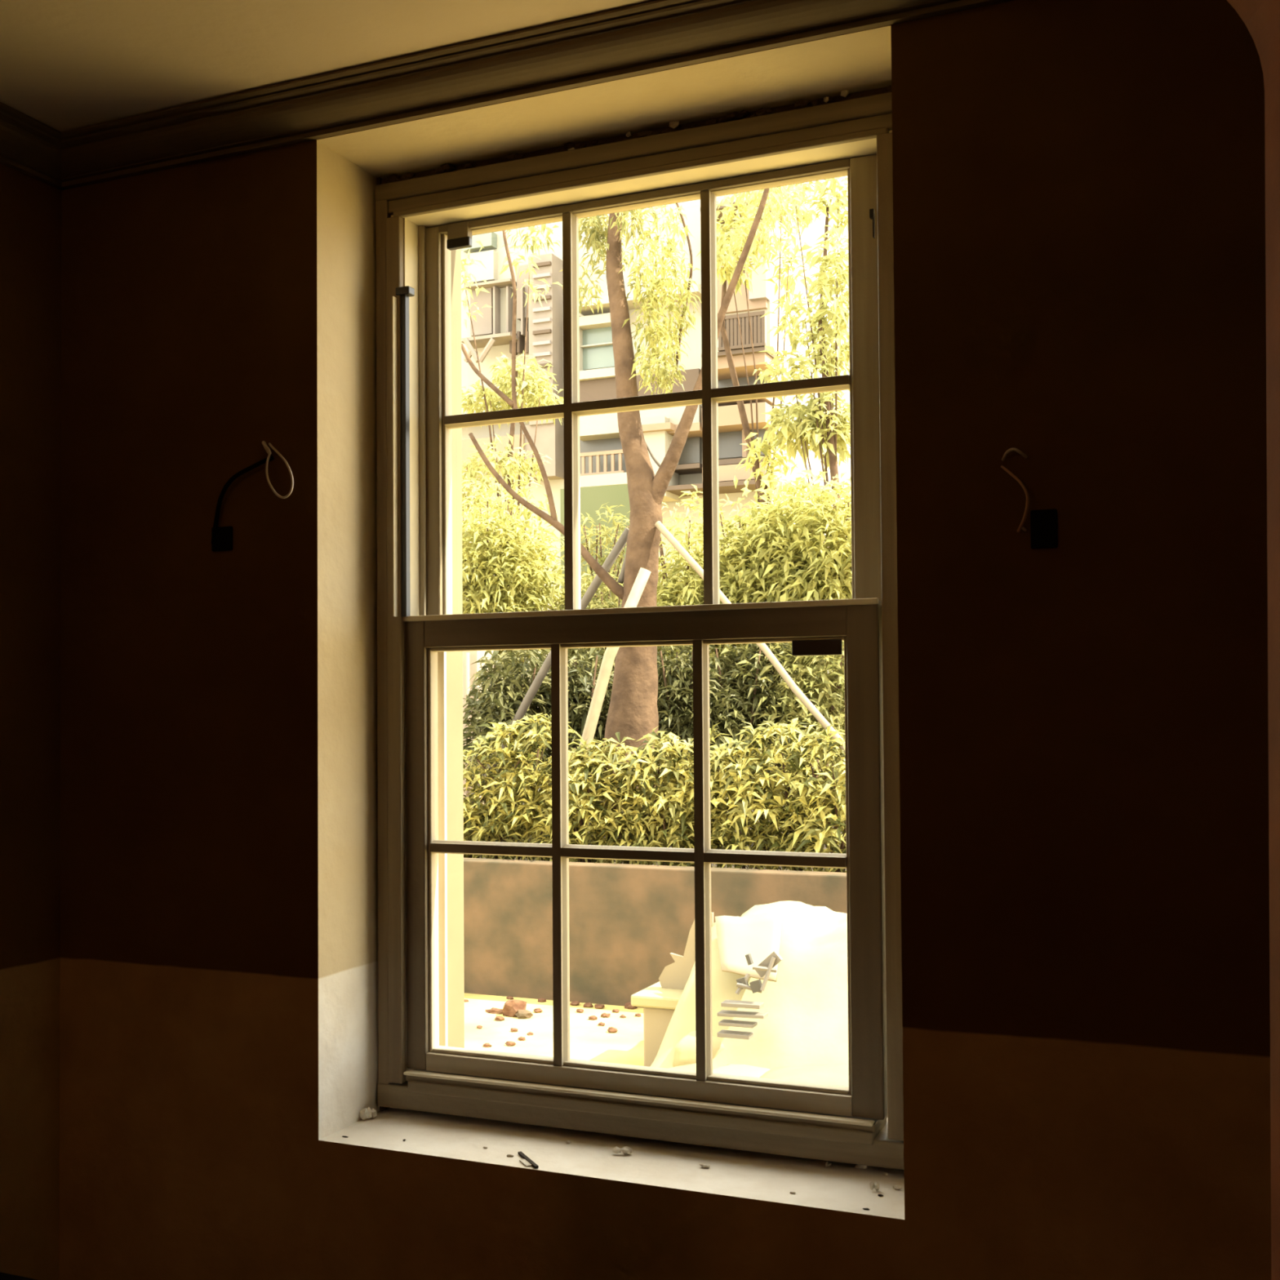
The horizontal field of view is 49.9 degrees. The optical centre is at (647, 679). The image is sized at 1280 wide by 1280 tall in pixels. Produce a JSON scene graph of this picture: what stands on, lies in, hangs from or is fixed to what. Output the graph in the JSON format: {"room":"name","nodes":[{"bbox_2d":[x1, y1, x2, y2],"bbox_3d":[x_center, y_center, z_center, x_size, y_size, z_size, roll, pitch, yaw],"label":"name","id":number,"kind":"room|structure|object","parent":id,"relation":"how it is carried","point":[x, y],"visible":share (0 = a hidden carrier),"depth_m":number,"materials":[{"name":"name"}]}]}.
{"room":"unfinished room","nodes":[
{"label":"unfinished room","id":0,"kind":"room"},
{"bbox_2d":[0,163,62,1279],"bbox_3d":[-2.126,0.140,0.615,0.200,3.100,4.600,-1,-1,23],"label":"wall","id":1,"kind":"structure","parent":0,"point":[31,208],"depth_m":2.63,"materials":[{"name":"brown paint"}]},
{"bbox_2d":[0,102,65,190],"bbox_3d":[-1.960,-1.044,0.678,0.094,0.068,4.400,-1,-1,23],"label":"crown molding","id":2,"kind":"structure","parent":1,"relation":"attached to","point":[28,146],"depth_m":2.59,"materials":[{"name":"paint"}]},
{"bbox_2d":[0,0,657,132],"bbox_3d":[-0.424,-1.255,-0.064,3.907,0.300,4.600,-1,-1,23],"label":"ceiling","id":3,"kind":"structure","parent":0,"point":[65,65],"depth_m":2.26,"materials":[{"name":"paint"}]},
{"bbox_2d":[57,0,1271,1279],"bbox_3d":[0.507,0.156,2.124,3.907,3.100,0.394,-1,-1,23],"label":"wall","id":4,"kind":"structure","parent":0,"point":[1079,185],"depth_m":2.14,"materials":[{"name":"brown paint"}]},
{"bbox_2d":[211,440,293,551],"bbox_3d":[-0.718,-0.339,2.517,0.214,0.198,0.036,-1,-2,30],"label":"cable tail","id":5,"kind":"object","parent":4,"relation":"attached to","point":[221,536],"visible":1,"depth_m":2.54,"materials":[{"name":"black plastic"}]},
{"bbox_2d":[359,1106,377,1119],"bbox_3d":[-0.522,0.813,2.576,0.030,0.027,0.021,1,-2,-35],"label":"chip","id":6,"kind":"object","parent":4,"relation":"on","point":[365,1113],"visible":1,"depth_m":2.57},
{"bbox_2d":[519,1159,532,1166],"bbox_3d":[-0.205,0.814,2.317,0.010,0.002,0.034,0,-1,-25],"label":"flake","id":7,"kind":"object","parent":4,"relation":"on","point":[524,1162],"visible":1,"depth_m":2.31,"materials":[{"name":"paint"}]},
{"bbox_2d":[517,1151,538,1168],"bbox_3d":[-0.202,0.813,2.330,0.006,0.004,0.084,0,-1,-25],"label":"splinter","id":8,"kind":"object","parent":4,"relation":"on","point":[521,1153],"visible":1,"depth_m":2.33,"materials":[{"name":"brown wood"}]},
{"bbox_2d":[612,1146,632,1155],"bbox_3d":[-0.043,0.808,2.362,0.035,0.015,0.015,-1,-1,4],"label":"chip","id":9,"kind":"object","parent":4,"relation":"on","point":[625,1150],"visible":1,"depth_m":2.36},
{"bbox_2d":[375,85,904,1169],"bbox_3d":[0.003,-0.106,2.540,1.210,1.971,0.262,-1,-1,23],"label":"window","id":10,"kind":"structure","parent":4,"relation":"attached to","point":[424,220],"depth_m":2.47,"materials":[{"name":"paint"}]},
{"bbox_2d":[625,130,631,137],"bbox_3d":[-0.035,-0.977,2.465,0.010,0.011,0.008,-1,-1,23],"label":"crumb","id":11,"kind":"object","parent":10,"relation":"on","point":[628,133],"visible":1,"depth_m":2.46,"materials":[{"name":"paint"}]},
{"bbox_2d":[823,96,828,102],"bbox_3d":[0.302,-0.980,2.325,0.010,0.011,0.007,-2,-2,42],"label":"crumb","id":12,"kind":"object","parent":10,"relation":"on","point":[825,99],"visible":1,"depth_m":2.32,"materials":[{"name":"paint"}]},
{"bbox_2d":[840,89,848,97],"bbox_3d":[0.332,-0.986,2.313,0.015,0.014,0.008,-1,-1,23],"label":"crumb","id":13,"kind":"object","parent":10,"relation":"on","point":[844,93],"visible":1,"depth_m":2.31,"materials":[{"name":"paint"}]},
{"bbox_2d":[669,120,679,128],"bbox_3d":[0.048,-0.984,2.432,0.022,0.022,0.015,-1,-1,23],"label":"crumb","id":14,"kind":"object","parent":4,"relation":"on","point":[673,124],"visible":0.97,"depth_m":2.43,"materials":[{"name":"paint"}]},
{"bbox_2d":[699,1163,710,1168],"bbox_3d":[0.096,0.810,2.291,0.019,0.009,0.009,-1,-1,23],"label":"chip","id":15,"kind":"object","parent":4,"relation":"on","point":[703,1165],"visible":1,"depth_m":2.29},
{"bbox_2d":[825,1161,831,1166],"bbox_3d":[0.302,0.808,2.293,0.010,0.010,0.012,-1,-1,23],"label":"chip","id":16,"kind":"object","parent":4,"relation":"on","point":[827,1163],"visible":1,"depth_m":2.29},
{"bbox_2d":[854,1164,867,1168],"bbox_3d":[0.354,0.805,2.281,0.021,0.014,0.010,-1,-1,23],"label":"chip","id":17,"kind":"object","parent":4,"relation":"on","point":[860,1166],"visible":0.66,"depth_m":2.28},
{"bbox_2d":[869,1181,879,1191],"bbox_3d":[0.359,0.801,2.174,0.016,0.016,0.010,0,-1,3],"label":"chip","id":18,"kind":"object","parent":4,"relation":"on","point":[872,1184],"visible":1,"depth_m":2.17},
{"bbox_2d":[893,1184,902,1189],"bbox_3d":[0.397,0.804,2.180,0.015,0.008,0.009,-1,-1,23],"label":"chip","id":19,"kind":"object","parent":4,"relation":"on","point":[896,1186],"visible":1,"depth_m":2.18,"materials":[{"name":"beige"}]},
{"bbox_2d":[1000,447,1057,548],"bbox_3d":[0.550,-0.262,1.987,0.078,0.145,0.029,-1,-1,23],"label":"cable tail","id":20,"kind":"object","parent":4,"relation":"attached to","point":[1043,522],"visible":1,"depth_m":1.99,"materials":[{"name":"black plastic"}]},
{"bbox_3d":[-0.345,1.664,0.008,3.907,0.200,4.900,-1,-1,23],"label":"floor","id":21,"kind":"structure","parent":0,"visible":0},
{"bbox_2d":[0,1271,36,1279],"bbox_3d":[-0.971,1.306,2.034,0.805,0.617,0.448,-1,-1,23],"label":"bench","id":22,"kind":"object","parent":21,"relation":"on","point":[3,1276],"visible":1,"depth_m":2.31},
{"bbox_2d":[1226,0,1279,1279],"bbox_3d":[-0.098,0.477,0.924,1.316,2.212,0.130,0,-1,0],"label":"wall","id":23,"kind":"structure","parent":21,"relation":"on","point":[1261,18],"depth_m":0.99,"materials":[{"name":"brown paint"}]},
{"label":"outside","id":24,"kind":"structure","parent":0,"visible":0},
{"bbox_2d":[464,992,644,1066],"bbox_3d":[6.368,2.355,32.187,70.000,0.200,59.700,-1,-1,23],"label":"ground","id":25,"kind":"structure","parent":24,"point":[588,1041],"depth_m":6.73,"materials":[{"name":"beige concrete"}]},
{"bbox_2d":[462,650,493,808],"bbox_3d":[-2.107,0.761,12.076,1.524,2.185,0.398,-1,-1,23],"label":"wall","id":26,"kind":"structure","parent":25,"relation":"on","point":[469,657],"depth_m":11.73,"materials":[{"name":"beige paint"}]},
{"bbox_2d":[483,1043,491,1047],"bbox_3d":[-0.746,1.708,6.421,0.043,0.021,0.029,-1,-1,23],"label":"rubble","id":27,"kind":"object","parent":25,"relation":"on","point":[485,1045],"visible":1,"depth_m":6.41,"materials":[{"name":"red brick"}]},
{"bbox_2d":[484,1007,502,1013],"bbox_3d":[-0.785,1.723,7.146,0.138,0.032,0.053,-1,-1,23],"label":"rubble","id":28,"kind":"object","parent":25,"relation":"on","point":[493,1011],"visible":0.89,"depth_m":7.13,"materials":[{"name":"brown stone"}]},
{"bbox_2d":[494,1016,504,1021],"bbox_3d":[-0.747,1.720,6.970,0.050,0.029,0.044,0,-1,-5],"label":"rubble","id":29,"kind":"object","parent":25,"relation":"on","point":[497,1018],"visible":1,"depth_m":6.96,"materials":[{"name":"brown stone"}]},
{"bbox_2d":[504,1040,515,1046],"bbox_3d":[-0.641,1.708,6.444,0.038,0.027,0.046,1,-2,-40],"label":"rubble","id":30,"kind":"object","parent":25,"relation":"on","point":[509,1043],"visible":1,"depth_m":6.43,"materials":[{"name":"brown stone"}]},
{"bbox_2d":[461,232,563,688],"bbox_3d":[-1.768,-1.583,16.053,1.589,7.156,1.863,-1,-1,23],"label":"tree","id":31,"kind":"object","parent":25,"relation":"on","point":[541,396],"visible":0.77,"depth_m":15.99,"materials":[{"name":"green plant"}]},
{"bbox_2d":[502,1000,526,1017],"bbox_3d":[-0.687,1.696,7.089,0.115,0.100,0.108,-1,-1,23],"label":"rubble","id":32,"kind":"object","parent":25,"relation":"on","point":[510,1008],"visible":0.89,"depth_m":7.05,"materials":[{"name":"brown stone"}]},
{"bbox_2d":[511,1027,517,1031],"bbox_3d":[-0.649,1.714,6.723,0.042,0.024,0.034,-1,-1,23],"label":"rubble","id":33,"kind":"object","parent":25,"relation":"on","point":[513,1029],"visible":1,"depth_m":6.71,"materials":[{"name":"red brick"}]},
{"bbox_2d":[517,1036,525,1040],"bbox_3d":[-0.598,1.710,6.545,0.038,0.019,0.031,0,-1,-7],"label":"rubble","id":34,"kind":"object","parent":25,"relation":"on","point":[521,1038],"visible":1,"depth_m":6.54,"materials":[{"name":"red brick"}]},
{"bbox_2d":[515,1009,533,1018],"bbox_3d":[-0.638,1.716,7.037,0.075,0.055,0.092,0,-2,-35],"label":"rubble","id":35,"kind":"object","parent":25,"relation":"on","point":[521,1014],"visible":0.99,"depth_m":7.01,"materials":[{"name":"beige stone"}]},
{"bbox_2d":[533,1008,542,1013],"bbox_3d":[-0.567,1.723,7.154,0.046,0.028,0.044,0,-1,-15],"label":"rubble","id":36,"kind":"object","parent":25,"relation":"on","point":[536,1010],"visible":1,"depth_m":7.14,"materials":[{"name":"brown stone"}]},
{"bbox_2d":[537,997,546,1002],"bbox_3d":[-0.568,1.727,7.412,0.048,0.025,0.039,-1,-1,23],"label":"rubble","id":37,"kind":"object","parent":25,"relation":"on","point":[541,1000],"visible":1,"depth_m":7.40,"materials":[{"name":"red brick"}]},
{"bbox_2d":[569,1000,579,1005],"bbox_3d":[-0.384,1.724,7.319,0.060,0.029,0.045,-1,-1,23],"label":"rubble","id":38,"kind":"object","parent":25,"relation":"on","point":[573,1002],"visible":1,"depth_m":7.31,"materials":[{"name":"brown stone"}]},
{"bbox_2d":[576,1008,583,1013],"bbox_3d":[-0.349,1.721,7.141,0.043,0.024,0.031,-1,-1,23],"label":"rubble","id":39,"kind":"object","parent":25,"relation":"on","point":[580,1011],"visible":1,"depth_m":7.13,"materials":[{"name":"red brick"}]},
{"bbox_2d":[583,1002,593,1007],"bbox_3d":[-0.310,1.722,7.271,0.053,0.031,0.041,-1,-1,23],"label":"rubble","id":40,"kind":"object","parent":25,"relation":"on","point":[587,1004],"visible":1,"depth_m":7.26,"materials":[{"name":"brown stone"}]},
{"bbox_2d":[588,1015,597,1020],"bbox_3d":[-0.275,1.716,6.972,0.046,0.024,0.034,-1,-1,23],"label":"rubble","id":41,"kind":"object","parent":25,"relation":"on","point":[592,1017],"visible":1,"depth_m":6.96,"materials":[{"name":"brown stone"}]},
{"bbox_2d":[594,1004,604,1008],"bbox_3d":[-0.251,1.722,7.237,0.057,0.031,0.042,-1,-1,23],"label":"rubble","id":42,"kind":"object","parent":25,"relation":"on","point":[596,1006],"visible":1,"depth_m":7.22,"materials":[{"name":"brown stone"}]},
{"bbox_2d":[597,1022,604,1026],"bbox_3d":[-0.228,1.714,6.838,0.037,0.024,0.029,0,-1,0],"label":"rubble","id":43,"kind":"object","parent":25,"relation":"on","point":[601,1024],"visible":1,"depth_m":6.83,"materials":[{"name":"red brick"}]},
{"bbox_2d":[600,1013,610,1017],"bbox_3d":[-0.215,1.717,7.029,0.051,0.025,0.042,-1,-1,23],"label":"rubble","id":44,"kind":"object","parent":25,"relation":"on","point":[603,1015],"visible":1,"depth_m":7.02,"materials":[{"name":"brown stone"}]},
{"bbox_2d":[607,1026,617,1033],"bbox_3d":[-0.170,1.706,6.693,0.052,0.033,0.045,-1,-1,23],"label":"rubble","id":45,"kind":"object","parent":25,"relation":"on","point":[611,1029],"visible":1,"depth_m":6.68,"materials":[{"name":"brown stone"}]},
{"bbox_2d":[612,1008,619,1013],"bbox_3d":[-0.162,1.720,7.137,0.043,0.021,0.029,-1,-1,23],"label":"rubble","id":46,"kind":"object","parent":25,"relation":"on","point":[615,1011],"visible":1,"depth_m":7.13,"materials":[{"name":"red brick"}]},
{"bbox_2d":[624,1001,637,1009],"bbox_3d":[-0.087,1.719,7.233,0.057,0.043,0.072,1,-2,-41],"label":"rubble","id":47,"kind":"object","parent":25,"relation":"on","point":[628,1005],"visible":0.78,"depth_m":7.22,"materials":[{"name":"brown stone"}]},
{"bbox_2d":[463,857,846,1007],"bbox_3d":[-0.386,1.418,7.476,10.500,0.835,0.140,-1,-1,23],"label":"wall","id":48,"kind":"structure","parent":25,"relation":"on","point":[626,921],"depth_m":7.35,"materials":[{"name":"beige concrete"}]},
{"bbox_2d":[461,176,850,791],"bbox_3d":[-2.700,-5.552,26.944,12.568,15.500,6.630,-1,-1,23],"label":"apartment building","id":49,"kind":"structure","parent":25,"relation":"on","point":[602,459],"depth_m":23.35,"materials":[{"name":"beige concrete"}]},
{"bbox_2d":[465,797,846,871],"bbox_3d":[1.023,1.544,10.866,10.500,0.720,7.204,-1,-1,23],"label":"planting bed","id":50,"kind":"object","parent":25,"relation":"on","point":[752,844],"depth_m":8.91,"materials":[{"name":"soil"}]},
{"bbox_2d":[462,749,522,858],"bbox_3d":[-1.089,0.824,8.247,0.678,0.891,0.688,0,-1,-18],"label":"shrub","id":51,"kind":"object","parent":50,"relation":"on","point":[465,772],"visible":0.15,"depth_m":8.12,"materials":[{"name":"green plant"}]},
{"bbox_2d":[463,720,551,860],"bbox_3d":[-0.837,0.732,8.137,0.674,0.984,0.714,0,-1,-7],"label":"shrub","id":52,"kind":"object","parent":50,"relation":"on","point":[494,741],"visible":0.62,"depth_m":8.02,"materials":[{"name":"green plant"}]},
{"bbox_2d":[462,460,564,691],"bbox_3d":[-1.428,-0.309,12.608,1.593,3.444,1.437,0,-1,-9],"label":"bush","id":53,"kind":"object","parent":50,"relation":"on","point":[496,580],"visible":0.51,"depth_m":12.30,"materials":[{"name":"green plant"}]},
{"bbox_2d":[462,648,574,839],"bbox_3d":[-1.027,0.525,10.094,1.065,1.657,1.064,-1,-1,23],"label":"bush","id":54,"kind":"object","parent":50,"relation":"on","point":[502,700],"visible":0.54,"depth_m":9.95,"materials":[{"name":"green plant"}]},
{"bbox_2d":[488,712,599,862],"bbox_3d":[-0.619,0.724,8.070,0.660,1.053,0.745,0,-1,-10],"label":"shrub","id":55,"kind":"object","parent":50,"relation":"on","point":[539,740],"visible":0.34,"depth_m":7.97,"materials":[{"name":"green plant"}]},
{"bbox_2d":[469,527,628,803],"bbox_3d":[-0.803,0.101,9.590,1.655,2.208,0.098,-1,-2,32],"label":"stake","id":56,"kind":"object","parent":50,"relation":"on","point":[622,540],"visible":0.56,"depth_m":9.46,"materials":[{"name":"beige wood"}]},
{"bbox_2d":[515,738,633,863],"bbox_3d":[-0.341,0.783,7.881,0.693,0.900,0.693,-2,-2,41],"label":"shrub","id":57,"kind":"object","parent":50,"relation":"on","point":[575,757],"visible":0.54,"depth_m":7.75,"materials":[{"name":"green plant"}]},
{"bbox_2d":[533,647,616,835],"bbox_3d":[-0.500,0.438,10.178,1.052,1.826,0.926,-1,-1,23],"label":"bush","id":58,"kind":"object","parent":50,"relation":"on","point":[581,682],"visible":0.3,"depth_m":9.97,"materials":[{"name":"green plant"}]},
{"bbox_2d":[537,567,623,804],"bbox_3d":[-0.433,0.182,12.535,1.212,2.445,1.134,1,-2,-35],"label":"bush","id":59,"kind":"object","parent":50,"relation":"on","point":[594,603],"visible":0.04,"depth_m":12.42,"materials":[{"name":"green plant"}]},
{"bbox_2d":[553,503,630,609],"bbox_3d":[-0.435,-0.199,13.526,0.992,3.151,1.100,0,-1,-19],"label":"bush","id":60,"kind":"object","parent":50,"relation":"on","point":[607,540],"visible":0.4,"depth_m":13.45,"materials":[{"name":"green plant"}]},
{"bbox_2d":[560,484,630,655],"bbox_3d":[-0.523,-0.395,14.938,0.885,3.406,0.060,-1,-1,23],"label":"screen","id":61,"kind":"object","parent":50,"relation":"on","point":[592,498],"visible":0.21,"depth_m":14.93,"materials":[{"name":"green"}]},
{"bbox_2d":[571,567,651,791],"bbox_3d":[-0.320,0.231,8.764,0.708,1.892,0.103,0,-1,-6],"label":"stake","id":62,"kind":"object","parent":50,"relation":"on","point":[610,654],"visible":0.43,"depth_m":8.76,"materials":[{"name":"beige wood"}]},
{"bbox_2d":[568,732,684,865],"bbox_3d":[-0.118,0.778,7.853,0.691,0.956,0.693,-1,-1,23],"label":"shrub","id":63,"kind":"object","parent":50,"relation":"on","point":[607,757],"visible":0.46,"depth_m":7.71,"materials":[{"name":"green plant"}]},
{"bbox_2d":[461,185,808,836],"bbox_3d":[-0.122,-1.267,9.185,2.391,4.598,0.810,-1,-1,23],"label":"tree","id":64,"kind":"object","parent":50,"relation":"on","point":[633,711],"visible":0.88,"depth_m":9.04,"materials":[{"name":"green plant"}]},
{"bbox_2d":[604,725,720,866],"bbox_3d":[0.095,0.725,7.735,0.675,0.933,0.692,0,-1,-2],"label":"shrub","id":65,"kind":"object","parent":50,"relation":"on","point":[660,753],"visible":0.65,"depth_m":7.61,"materials":[{"name":"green plant"}]},
{"bbox_2d":[657,644,737,819],"bbox_3d":[0.224,0.447,9.827,0.965,1.784,0.861,-1,-1,23],"label":"bush","id":66,"kind":"object","parent":50,"relation":"on","point":[680,677],"visible":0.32,"depth_m":9.66,"materials":[{"name":"green plant"}]},
{"bbox_2d":[644,721,757,868],"bbox_3d":[0.336,0.732,7.708,0.674,0.990,0.690,1,-2,-37],"label":"shrub","id":67,"kind":"object","parent":50,"relation":"on","point":[677,759],"visible":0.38,"depth_m":7.60,"materials":[{"name":"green plant"}]},
{"bbox_2d":[656,484,751,688],"bbox_3d":[0.341,-0.166,11.849,1.354,3.096,1.205,-1,-1,23],"label":"bush","id":68,"kind":"object","parent":50,"relation":"on","point":[673,591],"visible":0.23,"depth_m":11.66,"materials":[{"name":"green plant"}]},
{"bbox_2d":[680,721,795,870],"bbox_3d":[0.527,0.725,7.555,0.712,0.995,0.696,0,-1,-12],"label":"shrub","id":69,"kind":"object","parent":50,"relation":"on","point":[752,734],"visible":0.57,"depth_m":7.42,"materials":[{"name":"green plant"}]},
{"bbox_2d":[664,642,810,834],"bbox_3d":[0.576,0.448,9.834,1.115,1.780,0.919,0,-1,-24],"label":"bush","id":70,"kind":"object","parent":50,"relation":"on","point":[734,726],"visible":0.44,"depth_m":9.63,"materials":[{"name":"green plant"}]},
{"bbox_2d":[675,472,810,810],"bbox_3d":[0.891,-0.207,11.811,1.443,3.172,1.375,-1,-1,14],"label":"bush","id":71,"kind":"object","parent":50,"relation":"on","point":[746,592],"visible":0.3,"depth_m":11.48,"materials":[{"name":"green plant"}]},
{"bbox_2d":[654,520,844,751],"bbox_3d":[0.914,0.055,8.413,2.028,2.214,0.072,-1,-2,33],"label":"stake","id":72,"kind":"object","parent":50,"relation":"on","point":[798,693],"visible":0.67,"depth_m":8.51,"materials":[{"name":"beige wood"}]},
{"bbox_2d":[720,640,845,831],"bbox_3d":[1.105,0.425,9.778,1.221,1.817,1.068,-1,-1,23],"label":"bush","id":73,"kind":"object","parent":50,"relation":"on","point":[829,700],"visible":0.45,"depth_m":9.62,"materials":[{"name":"green plant"}]},
{"bbox_2d":[724,717,845,871],"bbox_3d":[0.786,0.706,7.473,0.693,0.999,0.656,0,-1,-14],"label":"shrub","id":74,"kind":"object","parent":50,"relation":"on","point":[780,846],"visible":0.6,"depth_m":7.36,"materials":[{"name":"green plant"}]},
{"bbox_2d":[740,462,852,696],"bbox_3d":[1.475,-0.218,11.394,1.632,3.166,1.372,-1,-1,27],"label":"bush","id":75,"kind":"object","parent":50,"relation":"on","point":[828,570],"visible":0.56,"depth_m":11.12,"materials":[{"name":"green plant"}]},
{"bbox_2d":[764,724,846,872],"bbox_3d":[1.010,0.720,7.349,0.759,0.958,0.722,-1,-1,23],"label":"shrub","id":76,"kind":"object","parent":50,"relation":"on","point":[836,838],"visible":0.54,"depth_m":7.23,"materials":[{"name":"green plant"}]},
{"bbox_2d":[631,981,683,1066],"bbox_3d":[0.138,1.530,6.064,0.285,0.338,0.410,-1,-1,23],"label":"foam box","id":77,"kind":"object","parent":25,"relation":"on","point":[659,1004],"visible":0.27,"depth_m":5.92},
{"bbox_2d":[658,912,713,990],"bbox_3d":[0.171,1.201,6.041,0.254,0.366,0.020,-1,-1,23],"label":"board","id":78,"kind":"object","parent":77,"relation":"on","point":[675,975],"visible":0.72,"depth_m":6.04,"materials":[{"name":"beige wood"}]},
{"bbox_2d":[672,1030,724,1066],"bbox_3d":[0.252,1.562,5.641,0.282,0.279,0.300,-1,-1,11],"label":"sack","id":79,"kind":"object","parent":25,"relation":"on","point":[685,1053],"visible":0.23,"depth_m":5.53,"materials":[{"name":"beige fabric"}]},
{"bbox_2d":[649,900,848,1071],"bbox_3d":[1.029,1.325,5.669,2.132,0.710,1.534,-1,-1,23],"label":"tarpaulin","id":80,"kind":"object","parent":25,"relation":"on","point":[806,1024],"visible":0.19,"depth_m":5.61,"materials":[{"name":"white plastic"}]},
{"bbox_2d":[712,1063,770,1077],"bbox_3d":[0.372,1.578,5.201,0.431,0.214,0.299,-1,-2,34],"label":"sack","id":81,"kind":"object","parent":80,"relation":"on","point":[746,1070],"visible":0.11,"depth_m":5.20,"materials":[{"name":"white plastic"}]},
{"bbox_2d":[715,911,782,982],"bbox_3d":[0.402,1.094,5.690,0.381,0.222,0.354,-1,-1,23],"label":"sheet","id":82,"kind":"object","parent":80,"relation":"on","point":[759,935],"visible":0.91,"depth_m":5.71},
{"bbox_2d":[716,950,782,1039],"bbox_3d":[0.401,1.226,5.367,0.243,0.335,0.092,-1,-1,23],"label":"crate","id":83,"kind":"object","parent":80,"relation":"on","point":[766,966],"visible":1,"depth_m":5.35,"materials":[{"name":"beige wood"}]},
{"bbox_2d":[695,183,819,769],"bbox_3d":[1.394,-2.165,16.861,1.162,8.310,1.974,-1,-2,36],"label":"tree","id":84,"kind":"object","parent":25,"relation":"on","point":[754,447],"visible":0.43,"depth_m":16.86,"materials":[{"name":"green plant"}]},
{"bbox_2d":[752,177,850,748],"bbox_3d":[1.906,-1.964,15.559,1.421,7.841,1.669,-1,-1,23],"label":"tree","id":85,"kind":"object","parent":25,"relation":"on","point":[828,431],"visible":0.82,"depth_m":15.48,"materials":[{"name":"green plant"}]},
{"bbox_2d":[760,1063,848,1086],"bbox_3d":[0.645,1.550,5.014,0.567,0.257,0.389,-1,-1,5],"label":"sack","id":86,"kind":"object","parent":25,"relation":"on","point":[837,1074],"visible":0.08,"depth_m":4.98,"materials":[{"name":"white plastic"}]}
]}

